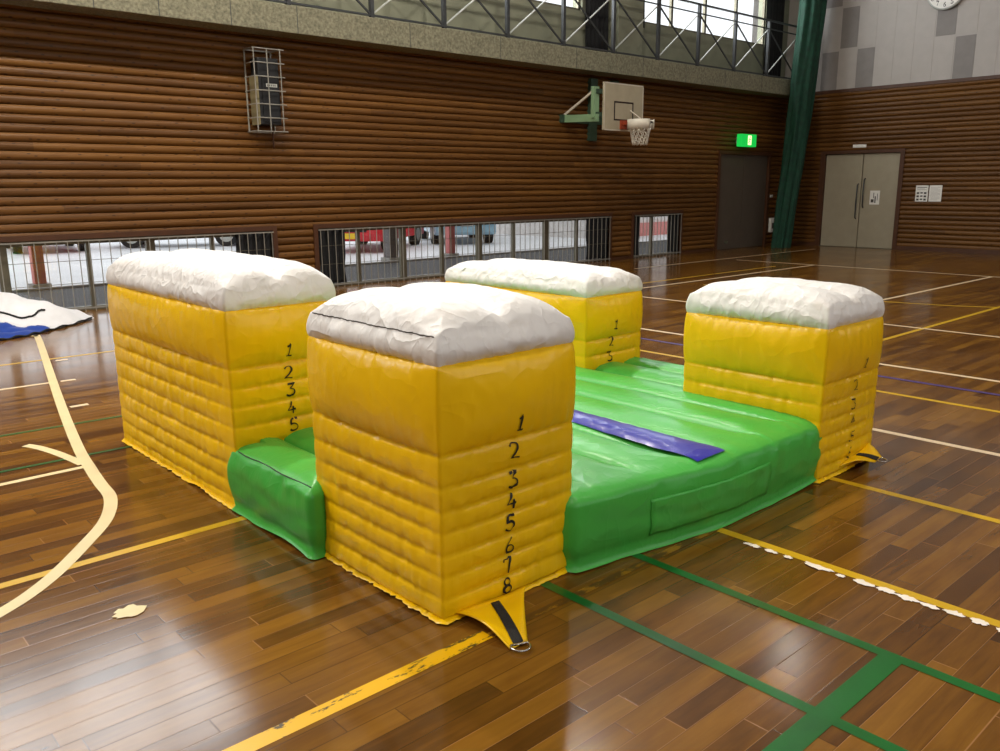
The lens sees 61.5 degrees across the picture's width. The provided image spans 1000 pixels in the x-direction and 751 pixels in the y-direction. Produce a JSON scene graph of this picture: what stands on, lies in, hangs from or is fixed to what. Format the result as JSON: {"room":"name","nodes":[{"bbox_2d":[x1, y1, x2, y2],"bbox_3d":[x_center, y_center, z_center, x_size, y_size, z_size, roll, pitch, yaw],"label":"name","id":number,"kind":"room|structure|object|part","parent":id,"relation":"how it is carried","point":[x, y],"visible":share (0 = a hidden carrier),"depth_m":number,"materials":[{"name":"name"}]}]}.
{"room":"sports hall","nodes":[
{"label":"sports hall","id":0,"kind":"room"},
{"bbox_2d":[0,4,788,267],"bbox_3d":[-3.543,-2.972,11.894,29.200,3.640,0.196,-12,17,-41],"label":"wall","id":1,"kind":"structure","parent":0,"point":[108,124],"depth_m":12.44,"materials":[{"name":"brown wood"}]},
{"bbox_2d":[0,231,271,310],"bbox_3d":[-5.875,-1.155,10.139,6.795,0.900,0.080,-12,17,-41],"label":"window","id":2,"kind":"structure","parent":1,"relation":"in","point":[3,252],"depth_m":10.68,"materials":[{"name":"metal"}]},
{"bbox_2d":[0,232,273,311],"bbox_3d":[-5.781,-1.127,10.028,6.780,0.892,0.014,-12,17,-41],"label":"bars","id":3,"kind":"object","parent":1,"relation":"in","point":[255,233],"visible":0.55,"depth_m":10.57,"materials":[{"name":"paint"}]},
{"bbox_3d":[-5.780,-1.046,10.046,6.780,0.006,0.004,-12,17,-41],"label":"rail","id":4,"kind":"part","parent":3,"relation":"part of","materials":[{"name":"metal"}]},
{"bbox_3d":[-5.778,-0.734,10.116,6.780,0.017,0.014,-12,17,-41],"label":"rail","id":5,"kind":"part","parent":3,"relation":"part of","materials":[{"name":"metal"}]},
{"bbox_3d":[-5.784,-1.554,9.932,6.780,0.017,0.014,-12,17,-41],"label":"rail","id":6,"kind":"part","parent":3,"relation":"part of","materials":[{"name":"metal"}]},
{"bbox_3d":[-5.782,-1.319,9.984,6.780,0.006,0.004,-12,17,-41],"label":"rail","id":7,"kind":"part","parent":3,"relation":"part of","materials":[{"name":"metal"}]},
{"bbox_2d":[235,233,270,256],"bbox_3d":[-3.529,-1.639,12.094,0.524,0.830,0.066,-12,17,-41],"label":"curtain","id":8,"kind":"object","parent":1,"relation":"in","point":[259,236],"visible":0.35,"depth_m":12.05,"materials":[{"name":"black fabric"}]},
{"bbox_2d":[243,46,287,133],"bbox_3d":[-3.252,-3.933,11.643,0.462,1.104,0.327,-12,17,-41],"label":"wire cage","id":9,"kind":"object","parent":1,"relation":"attached to","point":[252,47],"visible":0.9,"depth_m":11.54,"materials":[{"name":"paint"}]},
{"bbox_2d":[249,57,281,148],"bbox_3d":[-3.250,-3.772,11.681,0.344,1.190,0.236,-12,17,-41],"label":"loudspeaker","id":10,"kind":"object","parent":9,"relation":"in","point":[260,68],"visible":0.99,"depth_m":11.57,"materials":[{"name":"black plastic"}]},
{"bbox_3d":[-3.374,-3.784,11.581,0.033,0.640,0.200,-12,17,-41],"label":"panel","id":11,"kind":"part","parent":10,"relation":"part of","materials":[{"name":"plastic"}]},
{"bbox_2d":[261,77,280,121],"bbox_3d":[-3.158,-3.814,11.614,0.250,0.600,0.017,-12,17,-41],"label":"speaker grille","id":12,"kind":"object","parent":10,"relation":"attached to","point":[273,82],"depth_m":11.60,"materials":[{"name":"black plastic"}]},
{"bbox_2d":[318,228,346,282],"bbox_3d":[-2.572,-1.835,12.938,0.463,0.831,0.066,-12,17,-41],"label":"curtain","id":13,"kind":"object","parent":1,"relation":"in","point":[339,248],"visible":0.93,"depth_m":12.93,"materials":[{"name":"black fabric"}]},
{"bbox_2d":[0,210,683,270],"bbox_3d":[-2.198,-1.933,13.311,16.770,0.970,0.155,-12,17,-41],"label":"trim","id":14,"kind":"structure","parent":1,"relation":"attached to","point":[316,227],"depth_m":12.70,"materials":[{"name":"brown wood"}]},
{"bbox_2d":[0,0,790,98],"bbox_3d":[-3.519,-4.825,11.357,29.100,0.355,0.802,-12,17,-41],"label":"balcony ledge","id":15,"kind":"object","parent":1,"relation":"attached to","point":[257,17],"depth_m":12.62,"materials":[{"name":"concrete"}]},
{"bbox_2d":[265,0,796,78],"bbox_3d":[-3.272,-5.548,10.947,28.950,1.232,0.060,-12,17,-41],"label":"guard rail","id":16,"kind":"object","parent":15,"relation":"on","point":[370,12],"visible":0.91,"depth_m":15.86,"materials":[{"name":"grey metal"}]},
{"bbox_3d":[-1.882,-5.832,12.172,0.060,1.227,0.060,-12,17,-41],"label":"post","id":17,"kind":"part","parent":16,"relation":"part of","materials":[{"name":"grey metal"}]},
{"bbox_3d":[-0.881,-6.038,13.055,0.060,1.227,0.060,-12,17,-41],"label":"post","id":18,"kind":"part","parent":16,"relation":"part of","materials":[{"name":"grey metal"}]},
{"bbox_3d":[0.121,-6.244,13.938,0.060,1.227,0.060,-12,17,-41],"label":"post","id":19,"kind":"part","parent":16,"relation":"part of","materials":[{"name":"grey metal"}]},
{"bbox_3d":[1.123,-6.450,14.821,0.060,1.227,0.060,-12,17,-41],"label":"post","id":20,"kind":"part","parent":16,"relation":"part of","materials":[{"name":"grey metal"}]},
{"bbox_3d":[2.124,-6.657,15.704,0.060,1.227,0.060,-12,17,-41],"label":"post","id":21,"kind":"part","parent":16,"relation":"part of","materials":[{"name":"grey metal"}]},
{"bbox_3d":[3.126,-6.863,16.587,0.060,1.227,0.060,-12,17,-41],"label":"post","id":22,"kind":"part","parent":16,"relation":"part of","materials":[{"name":"grey metal"}]},
{"bbox_3d":[4.127,-7.069,17.470,0.060,1.227,0.060,-12,17,-41],"label":"post","id":23,"kind":"part","parent":16,"relation":"part of","materials":[{"name":"grey metal"}]},
{"bbox_3d":[-3.275,-5.960,10.854,28.950,0.022,0.024,-12,17,-41],"label":"rail","id":24,"kind":"part","parent":16,"relation":"part of","materials":[{"name":"grey metal"}]},
{"bbox_3d":[5.129,-7.275,18.353,0.060,1.227,0.060,-12,17,-41],"label":"post","id":25,"kind":"part","parent":16,"relation":"part of","materials":[{"name":"grey metal"}]},
{"bbox_3d":[-3.277,-6.132,10.815,28.950,0.035,0.040,-12,17,-41],"label":"rail","id":26,"kind":"part","parent":16,"relation":"part of","materials":[{"name":"grey metal"}]},
{"bbox_3d":[6.130,-7.481,19.236,0.060,1.227,0.060,-12,17,-41],"label":"post","id":27,"kind":"part","parent":16,"relation":"part of","materials":[{"name":"grey metal"}]},
{"bbox_2d":[320,216,606,286],"bbox_3d":[-0.326,-2.298,15.031,6.725,0.900,0.080,-12,17,-41],"label":"window","id":28,"kind":"structure","parent":1,"relation":"in","point":[478,254],"depth_m":14.44,"materials":[{"name":"metal"}]},
{"bbox_2d":[319,217,610,286],"bbox_3d":[-0.232,-2.269,14.920,6.710,0.892,0.014,-12,17,-41],"label":"bars","id":29,"kind":"object","parent":1,"relation":"in","point":[342,229],"visible":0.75,"depth_m":14.36,"materials":[{"name":"paint"}]},
{"bbox_3d":[-0.231,-2.188,14.937,6.710,0.006,0.004,-12,17,-41],"label":"rail","id":30,"kind":"part","parent":29,"relation":"part of","materials":[{"name":"metal"}]},
{"bbox_3d":[-0.235,-2.696,14.824,6.710,0.017,0.014,-12,17,-41],"label":"rail","id":31,"kind":"part","parent":29,"relation":"part of","materials":[{"name":"metal"}]},
{"bbox_3d":[-0.233,-2.462,14.876,6.710,0.006,0.004,-12,17,-41],"label":"rail","id":32,"kind":"part","parent":29,"relation":"part of","materials":[{"name":"metal"}]},
{"bbox_3d":[-0.229,-1.877,15.008,6.710,0.017,0.014,-12,17,-41],"label":"rail","id":33,"kind":"part","parent":29,"relation":"part of","materials":[{"name":"metal"}]},
{"bbox_2d":[586,217,607,259],"bbox_3d":[1.954,-2.767,16.927,0.633,0.831,0.066,-12,17,-41],"label":"curtain","id":34,"kind":"object","parent":1,"relation":"in","point":[602,222],"visible":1,"depth_m":16.92,"materials":[{"name":"black fabric"}]},
{"bbox_2d":[559,78,654,145],"bbox_3d":[2.200,-4.922,15.634,1.600,1.283,1.550,-12,17,-41],"label":"basketball hoop","id":35,"kind":"object","parent":1,"relation":"attached to","point":[622,107],"visible":1,"depth_m":15.44,"materials":[{"name":"white paint"}]},
{"bbox_3d":[1.476,-4.730,15.460,0.070,0.160,0.855,-12,17,-41],"label":"arm","id":36,"kind":"part","parent":35,"relation":"part of","materials":[{"name":"green paint"}]},
{"bbox_3d":[1.713,-5.101,16.145,1.600,1.150,0.100,-12,17,-41],"label":"wall plate","id":37,"kind":"part","parent":35,"relation":"part of","materials":[{"name":"green paint"}]},
{"bbox_2d":[634,216,639,254],"bbox_3d":[2.873,-2.957,17.738,0.192,0.830,0.065,-12,17,-41],"label":"curtain","id":38,"kind":"object","parent":1,"relation":"in","point":[636,224],"visible":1,"depth_m":17.73,"materials":[{"name":"black fabric"}]},
{"bbox_2d":[633,213,677,257],"bbox_3d":[3.331,-3.051,18.255,1.630,0.900,0.080,-12,17,-41],"label":"window","id":39,"kind":"structure","parent":1,"relation":"in","point":[651,235],"depth_m":18.18,"materials":[{"name":"metal"}]},
{"bbox_2d":[634,213,682,257],"bbox_3d":[3.430,-3.023,18.148,1.630,0.892,0.014,-12,17,-41],"label":"bars","id":40,"kind":"object","parent":1,"relation":"in","point":[673,252],"visible":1,"depth_m":18.10,"materials":[{"name":"paint"}]},
{"bbox_3d":[3.433,-2.631,18.236,1.630,0.017,0.014,-12,17,-41],"label":"rail","id":41,"kind":"part","parent":40,"relation":"part of","materials":[{"name":"metal"}]},
{"bbox_3d":[3.427,-3.450,18.052,1.630,0.017,0.014,-12,17,-41],"label":"rail","id":42,"kind":"part","parent":40,"relation":"part of","materials":[{"name":"metal"}]},
{"bbox_2d":[612,248,713,259],"bbox_3d":[0.853,-2.111,16.074,11.120,0.060,0.090,-12,17,-41],"label":"baseboard","id":43,"kind":"structure","parent":1,"relation":"attached to","point":[707,249],"depth_m":19.01,"materials":[{"name":"brown wood"}]},
{"bbox_2d":[667,214,679,251],"bbox_3d":[3.821,-3.152,18.575,0.392,0.830,0.063,-12,17,-41],"label":"curtain","id":44,"kind":"object","parent":1,"relation":"in","point":[670,226],"visible":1,"depth_m":18.57,"materials":[{"name":"black fabric"}]},
{"bbox_2d":[713,150,771,250],"bbox_3d":[5.802,-4.214,20.222,2.240,2.270,0.160,-12,17,-41],"label":"door","id":45,"kind":"structure","parent":1,"relation":"in","point":[743,179],"depth_m":20.21,"materials":[{"name":"brown paint"}]},
{"bbox_2d":[736,134,756,146],"bbox_3d":[5.671,-5.470,19.588,0.640,0.280,0.307,-12,17,-41],"label":"exit sign","id":46,"kind":"object","parent":1,"relation":"attached to","point":[743,140],"visible":1,"depth_m":19.42,"materials":[{"name":"green plastic"}]},
{"bbox_2d":[768,218,773,231],"bbox_3d":[6.829,-3.784,21.146,0.180,0.350,0.074,-12,17,-41],"label":"wall box","id":47,"kind":"object","parent":1,"relation":"attached to","point":[771,220],"visible":0.81,"depth_m":21.09,"materials":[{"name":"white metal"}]},
{"bbox_2d":[0,245,999,750],"bbox_3d":[3.306,0.472,4.891,29.550,0.124,20.900,-12,17,-41],"label":"floor","id":48,"kind":"structure","parent":0,"point":[857,609],"depth_m":3.06,"materials":[{"name":"brown wood"}]},
{"bbox_2d":[0,292,92,340],"bbox_3d":[-5.761,-0.631,8.874,2.953,0.438,1.573,-12,17,-41],"label":"tarpaulin","id":49,"kind":"object","parent":48,"relation":"on","point":[19,316],"visible":1,"depth_m":9.34,"materials":[{"name":"white plastic"}]},
{"bbox_3d":[-5.534,-0.766,9.176,0.979,0.309,0.222,-6,14,-22],"label":"cord","id":50,"kind":"part","parent":49,"relation":"part of","materials":[{"name":"black"}]},
{"bbox_2d":[106,248,887,652],"bbox_3d":[-0.035,-0.138,4.790,3.154,1.165,3.452,-12,17,-41],"label":"inflatable obstacle","id":51,"kind":"object","parent":48,"relation":"on","point":[484,436],"visible":1,"depth_m":3.79,"materials":[{"name":"yellow plastic"}]},
{"bbox_2d":[259,0,789,78],"bbox_3d":[-3.671,-7.318,10.986,29.150,4.680,0.550,-12,17,-41],"label":"wall","id":52,"kind":"structure","parent":0,"point":[474,17],"depth_m":15.82,"materials":[{"name":"metal"}]},
{"bbox_2d":[531,0,579,9],"bbox_3d":[-0.600,-7.774,13.891,5.640,2.610,0.060,-12,17,-41],"label":"window","id":53,"kind":"structure","parent":52,"relation":"in","point":[577,6],"depth_m":15.62,"materials":[{"name":"glass"}]},
{"bbox_2d":[585,0,608,52],"bbox_3d":[1.856,-7.918,15.903,0.644,3.450,0.066,-12,17,-41],"label":"curtain","id":54,"kind":"object","parent":52,"relation":"hanging from","point":[593,39],"visible":0.73,"depth_m":16.16,"materials":[{"name":"black fabric"}]},
{"bbox_2d":[643,0,644,27],"bbox_3d":[2.810,-8.417,16.680,0.302,2.830,0.063,-12,17,-41],"label":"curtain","id":55,"kind":"object","parent":52,"relation":"hanging from","point":[644,0],"visible":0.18,"depth_m":17.00,"materials":[{"name":"black fabric"}]},
{"bbox_2d":[645,0,765,45],"bbox_3d":[4.519,-8.828,18.403,4.850,2.610,0.060,-12,17,-41],"label":"window","id":56,"kind":"structure","parent":52,"relation":"in","point":[671,2],"depth_m":18.65,"materials":[{"name":"glass"}]},
{"bbox_2d":[763,0,784,77],"bbox_3d":[6.597,-8.893,20.083,0.754,3.450,0.066,-12,17,-41],"label":"curtain","id":57,"kind":"object","parent":52,"relation":"hanging from","point":[775,8],"visible":0.71,"depth_m":20.27,"materials":[{"name":"black fabric"}]},
{"bbox_2d":[752,0,999,91],"bbox_3d":[13.738,-7.875,13.498,0.184,4.960,21.600,-12,17,-41],"label":"wall","id":58,"kind":"structure","parent":0,"point":[865,43],"depth_m":18.85,"materials":[{"name":"grey paint"}]},
{"bbox_2d":[928,0,960,9],"bbox_3d":[9.534,-8.237,17.946,0.093,0.816,0.816,-12,17,-41],"label":"wall clock","id":59,"kind":"object","parent":58,"relation":"attached to","point":[936,4],"visible":1,"depth_m":18.02,"materials":[{"name":"white plastic"}]},
{"bbox_2d":[792,78,999,249],"bbox_3d":[14.139,-3.578,13.976,0.196,3.640,20.400,-12,17,-41],"label":"wall","id":60,"kind":"structure","parent":0,"point":[949,133],"depth_m":18.73,"materials":[{"name":"brown wood"}]},
{"bbox_2d":[814,148,905,249],"bbox_3d":[8.578,-4.211,20.088,0.179,2.280,2.020,-12,17,-41],"label":"door","id":61,"kind":"structure","parent":60,"relation":"in","point":[845,217],"depth_m":20.06,"materials":[{"name":"beige paint"}]},
{"bbox_3d":[8.578,-3.100,20.316,0.100,0.012,1.800,-12,17,-41],"label":"sill","id":62,"kind":"part","parent":61,"relation":"part of","materials":[{"name":"metal"}]},
{"bbox_3d":[8.517,-4.161,20.098,0.086,0.844,0.028,-12,17,-41],"label":"handle","id":63,"kind":"part","parent":61,"relation":"part of","materials":[{"name":"grey metal"}]},
{"bbox_3d":[8.620,-4.327,19.943,0.086,0.694,0.028,-12,17,-41],"label":"handle","id":64,"kind":"part","parent":61,"relation":"part of","materials":[{"name":"grey metal"}]},
{"bbox_2d":[869,191,879,204],"bbox_3d":[8.819,-4.187,19.793,0.004,0.320,0.230,-12,17,-41],"label":"notice","id":65,"kind":"object","parent":61,"relation":"attached to","point":[874,195],"visible":1,"depth_m":19.79,"materials":[{"name":"white paper"}]},
{"bbox_2d":[853,144,866,147],"bbox_3d":[8.477,-5.410,19.817,0.013,0.070,0.320,-12,17,-41],"label":"name plate","id":66,"kind":"object","parent":60,"relation":"attached to","point":[858,145],"visible":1,"depth_m":19.81,"materials":[{"name":"white plastic"}]},
{"bbox_2d":[791,241,999,254],"bbox_3d":[14.111,-1.838,14.328,0.090,0.090,20.400,-12,17,-41],"label":"baseboard","id":67,"kind":"structure","parent":60,"relation":"attached to","point":[957,250],"depth_m":18.87,"materials":[{"name":"brown wood"}]},
{"bbox_2d":[815,75,999,94],"bbox_3d":[14.247,-5.320,13.352,0.100,0.070,19.900,-12,17,-41],"label":"trim","id":68,"kind":"structure","parent":60,"relation":"attached to","point":[990,76],"depth_m":18.77,"materials":[{"name":"brown wood"}]},
{"bbox_2d":[915,185,928,201],"bbox_3d":[9.508,-4.105,18.958,0.004,0.355,0.270,-12,17,-41],"label":"paper","id":69,"kind":"object","parent":60,"relation":"attached to","point":[921,194],"visible":1,"depth_m":18.95,"materials":[{"name":"white paper"}]},
{"bbox_2d":[916,187,926,200],"bbox_3d":[9.507,-4.098,18.959,0.002,0.298,0.216,-12,17,-41],"label":"print","id":70,"kind":"object","parent":69,"relation":"attached to","point":[921,192],"depth_m":18.96},
{"bbox_2d":[928,185,942,201],"bbox_3d":[9.706,-4.059,18.744,0.004,0.355,0.270,-12,17,-41],"label":"paper","id":71,"kind":"object","parent":60,"relation":"attached to","point":[935,191],"visible":1,"depth_m":18.74,"materials":[{"name":"white paper"}]},
{"bbox_3d":[2.956,-8.123,3.319,29.600,0.150,21.800,-12,17,-41],"label":"ceiling","id":72,"kind":"structure","parent":0,"visible":0},
{"bbox_2d":[771,0,826,247],"bbox_3d":[7.082,-7.321,19.671,1.208,8.546,0.593,-8,15,-32],"label":"curtain","id":73,"kind":"object","parent":72,"relation":"hanging from","point":[812,13],"visible":1,"depth_m":19.78,"materials":[{"name":"green fabric"}]},
{"label":"outside","id":74,"kind":"structure","parent":0,"visible":0},
{"bbox_2d":[6,233,666,289],"bbox_3d":[-8.821,-8.667,46.235,130.000,0.180,58.440,-12,17,-41],"label":"windows","id":75,"kind":"structure","parent":74,"point":[501,242],"depth_m":20.83,"materials":[{"name":"clear glass"}]},
{"bbox_2d":[28,246,51,287],"bbox_3d":[-7.192,-2.904,12.790,0.270,3.230,0.270,-12,17,-41],"label":"post","id":76,"kind":"object","parent":75,"relation":"on","point":[38,249],"visible":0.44,"depth_m":13.00,"materials":[{"name":"red paint"}]},
{"bbox_2d":[6,244,84,253],"bbox_3d":[-11.972,-4.032,21.970,1.700,1.460,3.970,-9,15,-33],"label":"parked car","id":77,"kind":"object","parent":75,"relation":"on","point":[15,250],"visible":0.02,"depth_m":20.72,"materials":[{"name":"red paint"}]},
{"bbox_2d":[121,237,234,247],"bbox_3d":[-8.721,-4.319,23.134,3.970,1.460,1.700,-3,13,-12],"label":"parked car","id":78,"kind":"object","parent":75,"relation":"on","point":[226,240],"visible":0.15,"depth_m":22.65,"materials":[{"name":"silver metal"}]},
{"bbox_2d":[12,240,666,292],"bbox_3d":[-2.212,-2.324,17.267,100.000,0.060,0.120,-12,17,-41],"label":"kerb","id":79,"kind":"object","parent":75,"relation":"on","point":[523,251],"visible":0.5,"depth_m":17.13,"materials":[{"name":"concrete"}]},
{"bbox_2d":[13,241,666,307],"bbox_3d":[-1.252,-2.082,16.235,100.000,0.025,2.740,-12,17,-41],"label":"apron","id":80,"kind":"object","parent":75,"relation":"on","point":[425,264],"visible":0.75,"depth_m":15.59,"materials":[{"name":"grey concrete"}]},
{"bbox_2d":[345,228,423,249],"bbox_3d":[-3.251,-4.080,21.650,1.700,1.560,3.970,2,13,10],"label":"parked car","id":81,"kind":"object","parent":75,"relation":"on","point":[413,233],"visible":0.2,"depth_m":19.84,"materials":[{"name":"red paint"}]},
{"bbox_3d":[-3.586,-3.285,19.837,0.360,0.130,0.025,2,13,10],"label":"number plate","id":82,"kind":"part","parent":81,"relation":"part of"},
{"bbox_2d":[381,229,398,260],"bbox_3d":[-2.274,-3.931,17.192,0.320,3.230,0.320,-12,17,-41],"label":"post","id":83,"kind":"object","parent":75,"relation":"on","point":[392,240],"visible":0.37,"depth_m":17.38,"materials":[{"name":"grey paint"}]},
{"bbox_2d":[444,226,458,256],"bbox_3d":[-1.106,-4.157,18.156,0.270,3.230,0.270,-12,17,-41],"label":"post","id":84,"kind":"object","parent":75,"relation":"on","point":[450,245],"visible":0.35,"depth_m":18.36,"materials":[{"name":"red paint"}]},
{"bbox_2d":[422,224,495,243],"bbox_3d":[-1.311,-4.728,24.242,1.700,1.660,3.970,-3,13,-12],"label":"parked car","id":85,"kind":"object","parent":75,"relation":"on","point":[461,230],"visible":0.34,"depth_m":22.60,"materials":[{"name":"blue paint"}]},
{"bbox_2d":[496,216,667,237],"bbox_3d":[4.459,-7.789,30.458,12.000,4.820,8.400,-12,17,-41],"label":"building","id":86,"kind":"structure","parent":75,"relation":"on","point":[531,228],"depth_m":26.24,"materials":[{"name":"grey paint"}]}
]}

